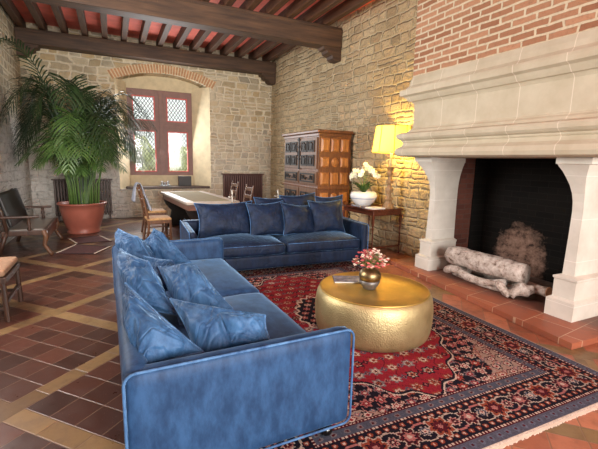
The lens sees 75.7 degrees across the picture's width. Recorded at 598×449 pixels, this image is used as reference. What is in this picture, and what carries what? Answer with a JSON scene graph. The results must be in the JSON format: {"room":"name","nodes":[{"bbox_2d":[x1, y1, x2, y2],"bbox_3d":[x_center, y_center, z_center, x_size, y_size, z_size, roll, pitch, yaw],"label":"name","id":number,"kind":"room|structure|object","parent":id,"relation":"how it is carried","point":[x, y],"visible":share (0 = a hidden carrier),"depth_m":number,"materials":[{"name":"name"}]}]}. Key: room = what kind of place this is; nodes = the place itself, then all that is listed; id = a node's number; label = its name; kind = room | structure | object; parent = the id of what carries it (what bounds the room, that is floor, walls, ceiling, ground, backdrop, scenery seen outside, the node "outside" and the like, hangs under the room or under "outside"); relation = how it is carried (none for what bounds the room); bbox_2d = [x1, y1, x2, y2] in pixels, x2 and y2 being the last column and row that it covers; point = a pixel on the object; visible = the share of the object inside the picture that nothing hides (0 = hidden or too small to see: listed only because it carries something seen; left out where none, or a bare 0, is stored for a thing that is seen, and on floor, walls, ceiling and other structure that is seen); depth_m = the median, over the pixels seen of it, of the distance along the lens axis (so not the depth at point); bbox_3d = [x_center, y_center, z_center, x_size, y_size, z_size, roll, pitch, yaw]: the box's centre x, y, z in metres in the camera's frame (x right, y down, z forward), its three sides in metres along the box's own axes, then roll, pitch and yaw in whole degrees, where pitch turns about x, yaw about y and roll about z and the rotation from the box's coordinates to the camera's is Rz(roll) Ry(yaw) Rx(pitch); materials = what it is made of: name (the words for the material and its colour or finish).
{"room":"historic interior","nodes":[
{"label":"historic interior","id":0,"kind":"room"},
{"bbox_2d":[0,3,33,244],"bbox_3d":[-3.382,-1.182,2.539,0.300,4.460,14.200,-3,10,-25],"label":"wall","id":1,"kind":"structure","parent":0,"point":[17,177],"depth_m":7.54,"materials":[{"name":"stone"}]},
{"bbox_2d":[16,22,271,219],"bbox_3d":[-3.489,-2.490,10.474,7.050,4.460,0.600,-3,10,-25],"label":"wall","id":2,"kind":"structure","parent":0,"point":[240,103],"depth_m":10.34,"materials":[{"name":"stone"}]},
{"bbox_2d":[14,26,275,85],"bbox_3d":[-3.433,-4.127,9.676,6.028,0.570,0.348,-3,10,-25],"label":"ceiling beam","id":3,"kind":"structure","parent":2,"relation":"attached to","point":[36,39],"depth_m":9.29,"materials":[{"name":"brown wood"}]},
{"bbox_2d":[126,88,192,174],"bbox_3d":[-3.785,-2.493,10.572,1.660,2.260,0.110,-3,10,-25],"label":"window","id":4,"kind":"structure","parent":2,"relation":"in","point":[161,123],"depth_m":10.57,"materials":[{"name":"red paint"}]},
{"bbox_2d":[107,64,215,88],"bbox_3d":[-3.469,-3.856,9.923,2.678,0.476,0.072,-3,10,-25],"label":"trim","id":5,"kind":"structure","parent":2,"relation":"attached to","point":[140,68],"depth_m":9.82,"materials":[{"name":"brick"}]},
{"bbox_2d":[114,76,210,188],"bbox_3d":[-3.632,-2.467,10.405,2.330,2.950,0.586,-3,10,-25],"label":"trim","id":6,"kind":"structure","parent":2,"relation":"attached to","point":[200,97],"depth_m":10.60,"materials":[{"name":"beige paint"}]},
{"bbox_2d":[126,185,209,188],"bbox_3d":[-3.570,-1.028,10.573,2.140,0.060,0.470,-3,10,-25],"label":"window sill","id":7,"kind":"structure","parent":2,"relation":"attached to","point":[157,186],"depth_m":10.39,"materials":[{"name":"brown stone"}]},
{"bbox_2d":[178,176,191,185],"bbox_3d":[-3.189,-1.217,10.753,0.340,0.270,0.140,-3,10,-25],"label":"box","id":8,"kind":"object","parent":7,"relation":"on","point":[182,180],"visible":1,"depth_m":10.69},
{"bbox_2d":[0,0,342,63],"bbox_3d":[-1.946,-3.578,6.755,6.148,0.640,0.322,-3,10,-25],"label":"ceiling beam","id":9,"kind":"structure","parent":0,"point":[196,14],"depth_m":6.88,"materials":[{"name":"brown wood"}]},
{"bbox_2d":[12,0,373,55],"bbox_3d":[-0.061,-3.623,3.837,7.650,0.080,15.000,-3,10,-25],"label":"ceiling","id":10,"kind":"structure","parent":0,"point":[93,21],"depth_m":8.47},
{"bbox_2d":[0,0,25,27],"bbox_3d":[-5.355,-4.114,6.970,0.120,0.200,3.490,-3,10,-25],"label":"joist","id":11,"kind":"object","parent":10,"relation":"attached to","point":[8,5],"visible":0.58,"depth_m":7.59,"materials":[{"name":"brown wood"}]},
{"bbox_2d":[23,0,47,30],"bbox_3d":[-4.990,-4.135,7.144,0.120,0.200,3.490,-3,10,-25],"label":"joist","id":12,"kind":"object","parent":10,"relation":"attached to","point":[33,8],"visible":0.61,"depth_m":7.63,"materials":[{"name":"brown wood"}]},
{"bbox_2d":[50,5,68,33],"bbox_3d":[-4.625,-4.155,7.317,0.120,0.200,3.490,-3,10,-25],"label":"joist","id":13,"kind":"object","parent":10,"relation":"attached to","point":[57,11],"visible":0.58,"depth_m":7.80,"materials":[{"name":"brown wood"}]},
{"bbox_2d":[76,9,87,35],"bbox_3d":[-4.260,-4.176,7.491,0.120,0.200,3.490,-3,10,-25],"label":"joist","id":14,"kind":"object","parent":10,"relation":"attached to","point":[80,13],"visible":0.56,"depth_m":7.91,"materials":[{"name":"brown wood"}]},
{"bbox_2d":[100,13,107,38],"bbox_3d":[-3.894,-4.196,7.665,0.120,0.200,3.490,-3,10,-25],"label":"joist","id":15,"kind":"object","parent":10,"relation":"attached to","point":[103,17],"visible":0.56,"depth_m":8.05,"materials":[{"name":"brown wood"}]},
{"bbox_2d":[121,17,129,41],"bbox_3d":[-3.529,-4.217,7.839,0.120,0.200,3.490,-3,10,-25],"label":"joist","id":16,"kind":"object","parent":10,"relation":"attached to","point":[125,21],"visible":0.52,"depth_m":8.28,"materials":[{"name":"brown wood"}]},
{"bbox_2d":[139,20,151,43],"bbox_3d":[-3.164,-4.237,8.013,0.120,0.200,3.490,-3,10,-25],"label":"joist","id":17,"kind":"object","parent":10,"relation":"attached to","point":[145,26],"visible":0.56,"depth_m":8.45,"materials":[{"name":"brown wood"}]},
{"bbox_2d":[156,23,171,46],"bbox_3d":[-2.799,-4.258,8.186,0.120,0.200,3.490,-3,10,-25],"label":"joist","id":18,"kind":"object","parent":10,"relation":"attached to","point":[165,28],"visible":0.48,"depth_m":8.66,"materials":[{"name":"brown wood"}]},
{"bbox_2d":[173,27,191,48],"bbox_3d":[-2.434,-4.278,8.360,0.120,0.200,3.490,-3,10,-25],"label":"joist","id":19,"kind":"object","parent":10,"relation":"attached to","point":[184,32],"visible":0.4,"depth_m":8.88,"materials":[{"name":"brown wood"}]},
{"bbox_2d":[189,0,222,50],"bbox_3d":[-2.068,-4.299,8.534,0.120,0.200,3.490,-3,10,-25],"label":"joist","id":20,"kind":"object","parent":10,"relation":"attached to","point":[201,35],"visible":0.41,"depth_m":9.00,"materials":[{"name":"brown wood"}]},
{"bbox_2d":[205,1,244,53],"bbox_3d":[-1.703,-4.319,8.708,0.120,0.200,3.490,-3,10,-25],"label":"joist","id":21,"kind":"object","parent":10,"relation":"attached to","point":[218,38],"visible":0.41,"depth_m":9.16,"materials":[{"name":"brown wood"}]},
{"bbox_2d":[223,0,235,5],"bbox_3d":[0.024,-3.544,4.227,0.120,0.200,6.195,-3,10,-25],"label":"joist","id":22,"kind":"object","parent":10,"relation":"attached to","point":[225,2],"visible":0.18,"depth_m":6.78,"materials":[{"name":"brown wood"}]},
{"bbox_2d":[220,5,265,55],"bbox_3d":[-1.338,-4.340,8.882,0.120,0.200,3.490,-3,10,-25],"label":"joist","id":23,"kind":"object","parent":10,"relation":"attached to","point":[235,41],"visible":0.4,"depth_m":9.34,"materials":[{"name":"brown wood"}]},
{"bbox_2d":[245,0,262,10],"bbox_3d":[0.389,-3.564,4.401,0.120,0.200,6.195,-3,10,-25],"label":"joist","id":24,"kind":"object","parent":10,"relation":"attached to","point":[249,4],"visible":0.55,"depth_m":6.88,"materials":[{"name":"brown wood"}]},
{"bbox_2d":[234,9,284,57],"bbox_3d":[-0.973,-4.360,9.055,0.120,0.200,3.490,-3,10,-25],"label":"joist","id":25,"kind":"object","parent":10,"relation":"attached to","point":[251,43],"visible":0.41,"depth_m":9.50,"materials":[{"name":"brown wood"}]},
{"bbox_2d":[248,13,303,59],"bbox_3d":[-0.607,-4.381,9.229,0.120,0.200,3.490,-3,10,-25],"label":"joist","id":26,"kind":"object","parent":10,"relation":"attached to","point":[266,46],"visible":0.42,"depth_m":9.69,"materials":[{"name":"brown wood"}]},
{"bbox_2d":[266,0,289,14],"bbox_3d":[0.754,-3.585,4.574,0.120,0.200,6.195,-3,10,-25],"label":"joist","id":27,"kind":"object","parent":10,"relation":"attached to","point":[272,6],"visible":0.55,"depth_m":6.96,"materials":[{"name":"brown wood"}]},
{"bbox_2d":[262,17,321,61],"bbox_3d":[-0.242,-4.402,9.403,0.120,0.200,3.490,-3,10,-25],"label":"joist","id":28,"kind":"object","parent":10,"relation":"attached to","point":[282,48],"visible":0.4,"depth_m":9.86,"materials":[{"name":"brown wood"}]},
{"bbox_2d":[285,0,316,17],"bbox_3d":[1.119,-3.605,4.748,0.120,0.200,6.195,-3,10,-25],"label":"joist","id":29,"kind":"object","parent":10,"relation":"attached to","point":[296,7],"visible":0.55,"depth_m":7.05,"materials":[{"name":"brown wood"}]},
{"bbox_2d":[304,0,343,21],"bbox_3d":[1.485,-3.626,4.922,0.120,0.200,6.195,-3,10,-25],"label":"joist","id":30,"kind":"object","parent":10,"relation":"attached to","point":[321,7],"visible":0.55,"depth_m":7.11,"materials":[{"name":"brown wood"}]},
{"bbox_2d":[322,0,370,25],"bbox_3d":[1.850,-3.646,5.096,0.120,0.200,6.195,-3,10,-25],"label":"joist","id":31,"kind":"object","parent":10,"relation":"attached to","point":[346,7],"visible":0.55,"depth_m":7.17,"materials":[{"name":"brown wood"}]},
{"bbox_2d":[0,216,597,448],"bbox_3d":[-0.113,0.845,4.707,7.450,0.100,14.800,-3,10,-25],"label":"floor","id":32,"kind":"structure","parent":0,"point":[61,384],"depth_m":3.15,"materials":[{"name":"tile"}]},
{"bbox_2d":[0,257,23,321],"bbox_3d":[-3.105,0.389,3.681,0.608,1.003,0.620,-3,10,-25],"label":"chair","id":33,"kind":"object","parent":32,"relation":"on","point":[9,266],"visible":1,"depth_m":3.74,"materials":[{"name":"brown wood"}]},
{"bbox_2d":[0,257,17,276],"bbox_3d":[-3.087,0.414,3.694,0.540,0.089,0.600,-3,10,-25],"label":"cushion","id":34,"kind":"object","parent":33,"relation":"on","point":[8,265],"depth_m":3.78,"materials":[{"name":"beige fabric"}]},
{"bbox_2d":[0,188,63,256],"bbox_3d":[-4.500,-0.079,6.466,0.761,0.990,1.430,-3,10,-25],"label":"armchair","id":35,"kind":"object","parent":32,"relation":"on","point":[12,209],"visible":1,"depth_m":6.05,"materials":[{"name":"brown wood"}]},
{"bbox_2d":[0,36,157,234],"bbox_3d":[-4.172,-1.506,7.724,2.657,3.381,3.224,-3,10,-25],"label":"potted palm","id":36,"kind":"object","parent":32,"relation":"on","point":[83,213],"visible":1,"depth_m":7.32,"materials":[{"name":"plant"}]},
{"bbox_2d":[56,200,106,234],"bbox_3d":[-4.461,-0.154,7.958,0.910,0.625,0.910,-3,10,-25],"label":"pot","id":37,"kind":"object","parent":36,"relation":"attached to","point":[81,217],"depth_m":7.69,"materials":[{"name":"ceramic"}]},
{"bbox_2d":[51,179,112,220],"bbox_3d":[-5.284,-0.616,9.469,1.300,1.010,0.170,-3,10,-25],"label":"radiator","id":38,"kind":"object","parent":32,"relation":"on","point":[60,191],"visible":0.41,"depth_m":9.27,"materials":[{"name":"black metal"}]},
{"bbox_2d":[51,179,111,179],"bbox_3d":[-5.273,-1.099,9.390,1.300,0.030,0.170,-3,10,-25],"label":"shelf","id":39,"kind":"object","parent":38,"relation":"attached to","point":[51,179],"depth_m":9.28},
{"bbox_2d":[55,235,111,253],"bbox_3d":[-3.777,0.355,6.838,0.820,0.012,1.640,-3,10,-25],"label":"floor mat","id":40,"kind":"object","parent":32,"relation":"on","point":[78,248],"visible":1,"depth_m":6.67,"materials":[{"name":"brown fabric"}]},
{"bbox_2d":[137,184,166,234],"bbox_3d":[-3.048,-0.325,7.969,0.525,1.027,0.440,-4,11,-28],"label":"dining chair","id":41,"kind":"object","parent":32,"relation":"on","point":[160,211],"visible":0.54,"depth_m":7.88,"materials":[{"name":"brown wood"}]},
{"bbox_2d":[131,182,151,210],"bbox_3d":[-3.212,-0.569,7.836,0.357,0.582,0.464,-4,11,-28],"label":"draped cloth","id":42,"kind":"object","parent":41,"relation":"hanging from","point":[133,198],"visible":0.93,"depth_m":7.73,"materials":[{"name":"grey fabric"}]},
{"bbox_2d":[136,187,171,239],"bbox_3d":[-2.639,-0.162,7.036,0.525,1.027,0.440,-4,11,-29],"label":"dining chair","id":43,"kind":"object","parent":32,"relation":"on","point":[154,219],"visible":0.96,"depth_m":6.97,"materials":[{"name":"brown wood"}]},
{"bbox_2d":[161,191,239,225],"bbox_3d":[-2.179,-0.222,8.188,1.000,0.785,2.500,-4,11,-29],"label":"dining table","id":44,"kind":"object","parent":32,"relation":"on","point":[181,203],"visible":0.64,"depth_m":7.94,"materials":[{"name":"brown wood"}]},
{"bbox_2d":[228,190,235,202],"bbox_3d":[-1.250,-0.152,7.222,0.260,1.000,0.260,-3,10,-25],"label":"candle stand","id":45,"kind":"object","parent":44,"relation":"on","point":[231,196],"visible":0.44,"depth_m":7.15,"materials":[{"name":"silver metal"}]},
{"bbox_2d":[229,181,238,199],"bbox_3d":[-1.786,-0.541,9.452,0.525,1.027,0.440,-4,11,-29],"label":"dining chair","id":46,"kind":"object","parent":32,"relation":"on","point":[232,184],"visible":0.22,"depth_m":9.43,"materials":[{"name":"brown wood"}]},
{"bbox_2d":[221,173,263,203],"bbox_3d":[-1.625,-0.896,11.197,1.230,1.160,0.170,-3,10,-25],"label":"radiator","id":47,"kind":"object","parent":32,"relation":"on","point":[256,180],"visible":0.61,"depth_m":11.12,"materials":[{"name":"brown metal"}]},
{"bbox_2d":[221,173,263,174],"bbox_3d":[-1.613,-1.453,11.106,1.230,0.030,0.170,-3,10,-25],"label":"shelf","id":48,"kind":"object","parent":47,"relation":"attached to","point":[221,173],"depth_m":11.00,"materials":[{"name":"brown stone"}]},
{"bbox_2d":[243,184,253,201],"bbox_3d":[-1.279,-0.335,8.270,0.525,1.027,0.440,-4,11,-28],"label":"dining chair","id":49,"kind":"object","parent":32,"relation":"on","point":[246,187],"visible":0.16,"depth_m":8.31,"materials":[{"name":"brown wood"}]},
{"bbox_2d":[282,129,352,218],"bbox_3d":[0.314,-0.910,8.467,0.815,2.160,1.780,-3,10,-25],"label":"tall cabinet","id":50,"kind":"object","parent":32,"relation":"on","point":[317,161],"visible":0.72,"depth_m":7.75,"materials":[{"name":"brown wood"}]},
{"bbox_2d":[342,203,403,252],"bbox_3d":[1.259,0.065,6.889,0.679,0.790,0.960,-4,11,-27],"label":"console table","id":51,"kind":"object","parent":32,"relation":"on","point":[362,210],"visible":0.72,"depth_m":6.56,"materials":[{"name":"brown wood"}]},
{"bbox_2d":[351,204,368,206],"bbox_3d":[1.075,-0.332,6.789,0.200,0.018,0.260,-3,10,-25],"label":"booklet","id":52,"kind":"object","parent":51,"relation":"on","point":[356,205],"visible":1,"depth_m":6.74,"materials":[{"name":"white paper"}]},
{"bbox_2d":[350,191,376,205],"bbox_3d":[1.171,-0.478,6.990,0.490,0.245,0.490,-3,10,-25],"label":"bowl","id":53,"kind":"object","parent":51,"relation":"on","point":[367,198],"visible":0.94,"depth_m":6.81,"materials":[{"name":"white ceramic"}]},
{"bbox_2d":[349,162,380,191],"bbox_3d":[1.178,-0.838,6.913,0.407,0.567,0.732,-3,10,-25],"label":"orchid plant","id":54,"kind":"object","parent":53,"relation":"on","point":[363,188],"visible":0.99,"depth_m":6.88,"materials":[{"name":"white plant"}]},
{"bbox_2d":[365,206,384,209],"bbox_3d":[1.280,-0.278,6.470,0.260,0.022,0.220,-5,11,-33],"label":"paper stack","id":55,"kind":"object","parent":51,"relation":"on","point":[373,207],"visible":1,"depth_m":6.43,"materials":[{"name":"white paper"}]},
{"bbox_2d":[371,124,410,208],"bbox_3d":[1.533,-0.949,6.453,0.663,1.364,0.663,-3,10,-25],"label":"table lamp","id":56,"kind":"object","parent":51,"relation":"on","point":[385,141],"visible":0.77,"depth_m":6.18,"materials":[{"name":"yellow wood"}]},
{"bbox_2d":[237,260,597,448],"bbox_3d":[0.350,0.929,3.905,2.746,0.012,3.922,-3,10,-24],"label":"rug","id":57,"kind":"object","parent":32,"relation":"on","point":[474,382],"visible":0.48,"depth_m":2.73,"materials":[{"name":"fabric"}]},
{"bbox_2d":[112,237,354,448],"bbox_3d":[-0.825,0.701,3.110,1.174,0.645,2.724,-3,10,-26],"label":"sofa","id":58,"kind":"object","parent":57,"relation":"on","point":[293,383],"visible":0.68,"depth_m":1.93,"materials":[{"name":"blue fabric"}]},
{"bbox_2d":[115,228,154,258],"bbox_3d":[-1.512,0.225,3.576,0.350,0.319,0.480,-3,10,-25],"label":"throw pillow","id":59,"kind":"object","parent":58,"relation":"on","point":[133,245],"visible":0.53,"depth_m":3.43,"materials":[{"name":"blue fabric"}]},
{"bbox_2d":[117,248,175,314],"bbox_3d":[-1.135,0.395,2.713,0.273,0.369,0.781,-7,13,-42],"label":"throw pillow","id":60,"kind":"object","parent":58,"relation":"on","point":[138,273],"visible":0.82,"depth_m":2.54,"materials":[{"name":"blue fabric"}]},
{"bbox_2d":[143,255,174,290],"bbox_3d":[-1.008,0.375,2.945,0.397,0.252,0.198,8,12,37],"label":"throw pillow","id":61,"kind":"object","parent":58,"relation":"on","point":[155,262],"visible":0.31,"depth_m":2.91,"materials":[{"name":"blue fabric"}]},
{"bbox_2d":[122,282,203,363],"bbox_3d":[-0.754,0.524,2.037,0.331,0.361,0.490,-6,12,-36],"label":"throw pillow","id":62,"kind":"object","parent":58,"relation":"on","point":[158,340],"visible":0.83,"depth_m":1.88,"materials":[{"name":"blue fabric"}]},
{"bbox_2d":[144,228,191,264],"bbox_3d":[-1.279,0.242,3.661,0.435,0.353,0.254,5,10,20],"label":"throw pillow","id":63,"kind":"object","parent":58,"relation":"on","point":[159,244],"visible":0.6,"depth_m":3.61,"materials":[{"name":"blue fabric"}]},
{"bbox_2d":[158,263,233,324],"bbox_3d":[-0.720,0.443,2.659,0.340,0.352,0.497,-6,12,-37],"label":"throw pillow","id":64,"kind":"object","parent":58,"relation":"on","point":[184,282],"visible":0.69,"depth_m":2.54,"materials":[{"name":"blue fabric"}]},
{"bbox_2d":[166,258,258,297],"bbox_3d":[-1.063,0.553,3.678,1.030,0.224,1.252,-3,10,-26],"label":"seat cushion","id":65,"kind":"object","parent":58,"relation":"on","point":[223,277],"depth_m":3.57,"materials":[{"name":"blue fabric"}]},
{"bbox_2d":[169,298,270,352],"bbox_3d":[-0.464,0.595,2.155,0.662,0.263,0.290,2,9,6],"label":"throw pillow","id":66,"kind":"object","parent":58,"relation":"on","point":[211,328],"visible":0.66,"depth_m":2.08,"materials":[{"name":"blue fabric"}]},
{"bbox_2d":[158,293,305,338],"bbox_3d":[-0.504,0.749,2.566,1.030,0.222,1.252,-3,10,-26],"label":"seat cushion","id":67,"kind":"object","parent":58,"relation":"on","point":[278,324],"depth_m":2.74,"materials":[{"name":"blue fabric"}]},
{"bbox_2d":[180,217,368,270],"bbox_3d":[-0.372,0.276,5.754,2.584,0.645,1.114,-3,10,-22],"label":"sofa","id":68,"kind":"object","parent":57,"relation":"on","point":[242,251],"visible":0.63,"depth_m":5.40,"materials":[{"name":"fabric"}]},
{"bbox_2d":[194,201,251,238],"bbox_3d":[-1.051,-0.068,5.509,0.849,0.518,0.312,-3,10,-26],"label":"throw pillow","id":69,"kind":"object","parent":68,"relation":"on","point":[232,218],"visible":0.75,"depth_m":5.39,"materials":[{"name":"fabric"}]},
{"bbox_2d":[197,233,284,257],"bbox_3d":[-0.887,0.256,5.440,1.182,0.244,0.890,-3,10,-22],"label":"seat cushion","id":70,"kind":"object","parent":68,"relation":"on","point":[241,245],"depth_m":5.17,"materials":[{"name":"blue fabric"}]},
{"bbox_2d":[245,200,286,235],"bbox_3d":[-0.470,-0.074,5.594,0.566,0.530,0.305,-4,11,-27],"label":"throw pillow","id":71,"kind":"object","parent":68,"relation":"on","point":[265,219],"visible":0.8,"depth_m":5.50,"materials":[{"name":"fabric"}]},
{"bbox_2d":[253,197,285,203],"bbox_3d":[-0.399,-0.193,5.988,0.611,0.471,0.255,-3,10,-22],"label":"throw pillow","id":72,"kind":"object","parent":68,"relation":"on","point":[257,200],"visible":0.3,"depth_m":5.92,"materials":[{"name":"fabric"}]},
{"bbox_2d":[279,192,314,204],"bbox_3d":[0.007,-0.242,6.157,0.658,0.526,0.245,-3,10,-22],"label":"throw pillow","id":73,"kind":"object","parent":68,"relation":"on","point":[301,199],"visible":0.35,"depth_m":6.08,"materials":[{"name":"fabric"}]},
{"bbox_2d":[280,202,313,235],"bbox_3d":[-0.010,-0.074,5.745,0.588,0.520,0.311,-3,10,-23],"label":"throw pillow","id":74,"kind":"object","parent":68,"relation":"on","point":[297,219],"visible":0.79,"depth_m":5.63,"materials":[{"name":"fabric"}]},
{"bbox_2d":[271,231,359,252],"bbox_3d":[0.211,0.208,5.895,1.182,0.238,0.890,-3,10,-22],"label":"seat cushion","id":75,"kind":"object","parent":68,"relation":"on","point":[347,241],"depth_m":5.56,"materials":[{"name":"blue fabric"}]},
{"bbox_2d":[307,199,344,231],"bbox_3d":[0.424,-0.120,5.898,0.584,0.523,0.272,-2,10,-19],"label":"throw pillow","id":76,"kind":"object","parent":68,"relation":"on","point":[326,216],"visible":0.89,"depth_m":5.80,"materials":[{"name":"fabric"}]},
{"bbox_2d":[315,194,342,221],"bbox_3d":[0.501,-0.191,6.218,0.504,0.583,0.228,0,9,-7],"label":"throw pillow","id":77,"kind":"object","parent":68,"relation":"on","point":[318,199],"visible":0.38,"depth_m":6.19,"materials":[{"name":"fabric"}]},
{"bbox_2d":[315,271,432,352],"bbox_3d":[0.692,0.775,3.623,1.082,0.398,1.082,-3,10,-25],"label":"coffee table","id":78,"kind":"object","parent":57,"relation":"on","point":[395,316],"visible":0.91,"depth_m":3.21,"materials":[{"name":"gold metal"}]},
{"bbox_2d":[332,275,359,282],"bbox_3d":[0.476,0.543,3.816,0.268,0.013,0.204,1,9,-2],"label":"magazine","id":79,"kind":"object","parent":78,"relation":"on","point":[337,279],"visible":0.84,"depth_m":3.79,"materials":[{"name":"white paper"}]},
{"bbox_2d":[359,263,380,289],"bbox_3d":[0.654,0.479,3.553,0.202,0.232,0.202,-3,10,-25],"label":"vase","id":80,"kind":"object","parent":78,"relation":"on","point":[369,278],"visible":0.79,"depth_m":3.48,"materials":[{"name":"brown metal"}]},
{"bbox_2d":[352,248,388,267],"bbox_3d":[0.651,0.325,3.528,0.351,0.204,0.335,-3,10,-25],"label":"flower bouquet","id":81,"kind":"object","parent":80,"relation":"in","point":[366,255],"visible":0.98,"depth_m":3.50,"materials":[{"name":"pink plant"}]},
{"bbox_2d":[390,0,597,349],"bbox_3d":[2.556,-1.384,4.567,1.730,4.455,2.900,-3,10,-25],"label":"fireplace","id":82,"kind":"object","parent":32,"relation":"on","point":[503,135],"visible":0.96,"depth_m":4.34,"materials":[{"name":"stone"}]},
{"bbox_2d":[455,265,471,273],"bbox_3d":[2.199,0.614,5.211,0.164,0.156,0.304,-3,10,-25],"label":"stump","id":83,"kind":"object","parent":82,"relation":"on","point":[469,271],"visible":0.24,"depth_m":5.11,"materials":[{"name":"grey wood"}]},
{"bbox_2d":[443,265,506,285],"bbox_3d":[2.185,0.650,4.869,0.174,0.157,0.888,-3,10,-25],"label":"branch","id":84,"kind":"object","parent":82,"relation":"on","point":[465,275],"visible":0.97,"depth_m":4.80,"materials":[{"name":"beige wood"}]},
{"bbox_2d":[444,246,530,283],"bbox_3d":[2.293,0.484,4.775,0.282,0.259,1.065,-3,10,-25],"label":"log","id":85,"kind":"object","parent":84,"relation":"on","point":[481,262],"visible":0.99,"depth_m":4.61,"materials":[{"name":"beige wood"}]},
{"bbox_2d":[452,273,508,291],"bbox_3d":[2.260,0.721,4.825,0.118,0.103,0.819,-3,10,-25],"label":"branch","id":86,"kind":"object","parent":82,"relation":"on","point":[493,288],"visible":0.33,"depth_m":4.70,"materials":[{"name":"beige wood"}]},
{"bbox_2d":[494,281,509,297],"bbox_3d":[2.341,0.744,4.430,0.137,0.172,0.185,-3,10,-25],"label":"stump","id":87,"kind":"object","parent":82,"relation":"on","point":[500,286],"visible":0.97,"depth_m":4.40,"materials":[{"name":"beige wood"}]},
{"bbox_2d":[473,271,538,284],"bbox_3d":[2.624,0.690,4.916,0.130,0.132,0.863,-4,11,-27],"label":"branch","id":88,"kind":"object","parent":82,"relation":"on","point":[474,272],"visible":0.23,"depth_m":5.04,"materials":[{"name":"beige wood"}]},
{"bbox_2d":[509,282,535,298],"bbox_3d":[2.511,0.742,4.316,0.291,0.210,0.171,3,9,8],"label":"stump","id":89,"kind":"object","parent":82,"relation":"on","point":[520,289],"visible":0.99,"depth_m":4.26,"materials":[{"name":"beige wood"}]},
{"bbox_2d":[506,282,551,296],"bbox_3d":[2.595,0.729,4.425,0.137,0.173,0.534,-5,11,-32],"label":"branch","id":90,"kind":"object","parent":82,"relation":"on","point":[544,291],"visible":0.54,"depth_m":4.25,"materials":[{"name":"beige wood"}]},
{"bbox_2d":[270,0,429,256],"bbox_3d":[2.531,-1.514,5.353,0.250,4.460,14.218,-4,11,-27],"label":"wall","id":91,"kind":"structure","parent":0,"point":[358,93],"depth_m":7.33,"materials":[{"name":"stone"}]},
{"label":"outside","id":92,"kind":"structure","parent":0,"visible":0},
{"bbox_3d":[-13.141,-5.622,50.255,100.000,0.300,77.600,-3,10,-25],"label":"ground","id":93,"kind":"structure","parent":92,"visible":0},
{"bbox_2d":[135,136,155,170],"bbox_3d":[-12.361,-4.191,27.007,5.898,4.788,6.130,-3,10,-25],"label":"tree","id":94,"kind":"object","parent":93,"relation":"on","point":[150,146],"visible":0.07,"depth_m":25.70,"materials":[{"name":"green plant"}]},
{"bbox_2d":[169,146,186,170],"bbox_3d":[-6.942,-3.570,26.415,5.177,4.014,4.672,-3,10,-25],"label":"tree","id":95,"kind":"object","parent":93,"relation":"on","point":[176,152],"visible":0.04,"depth_m":24.66,"materials":[{"name":"green plant"}]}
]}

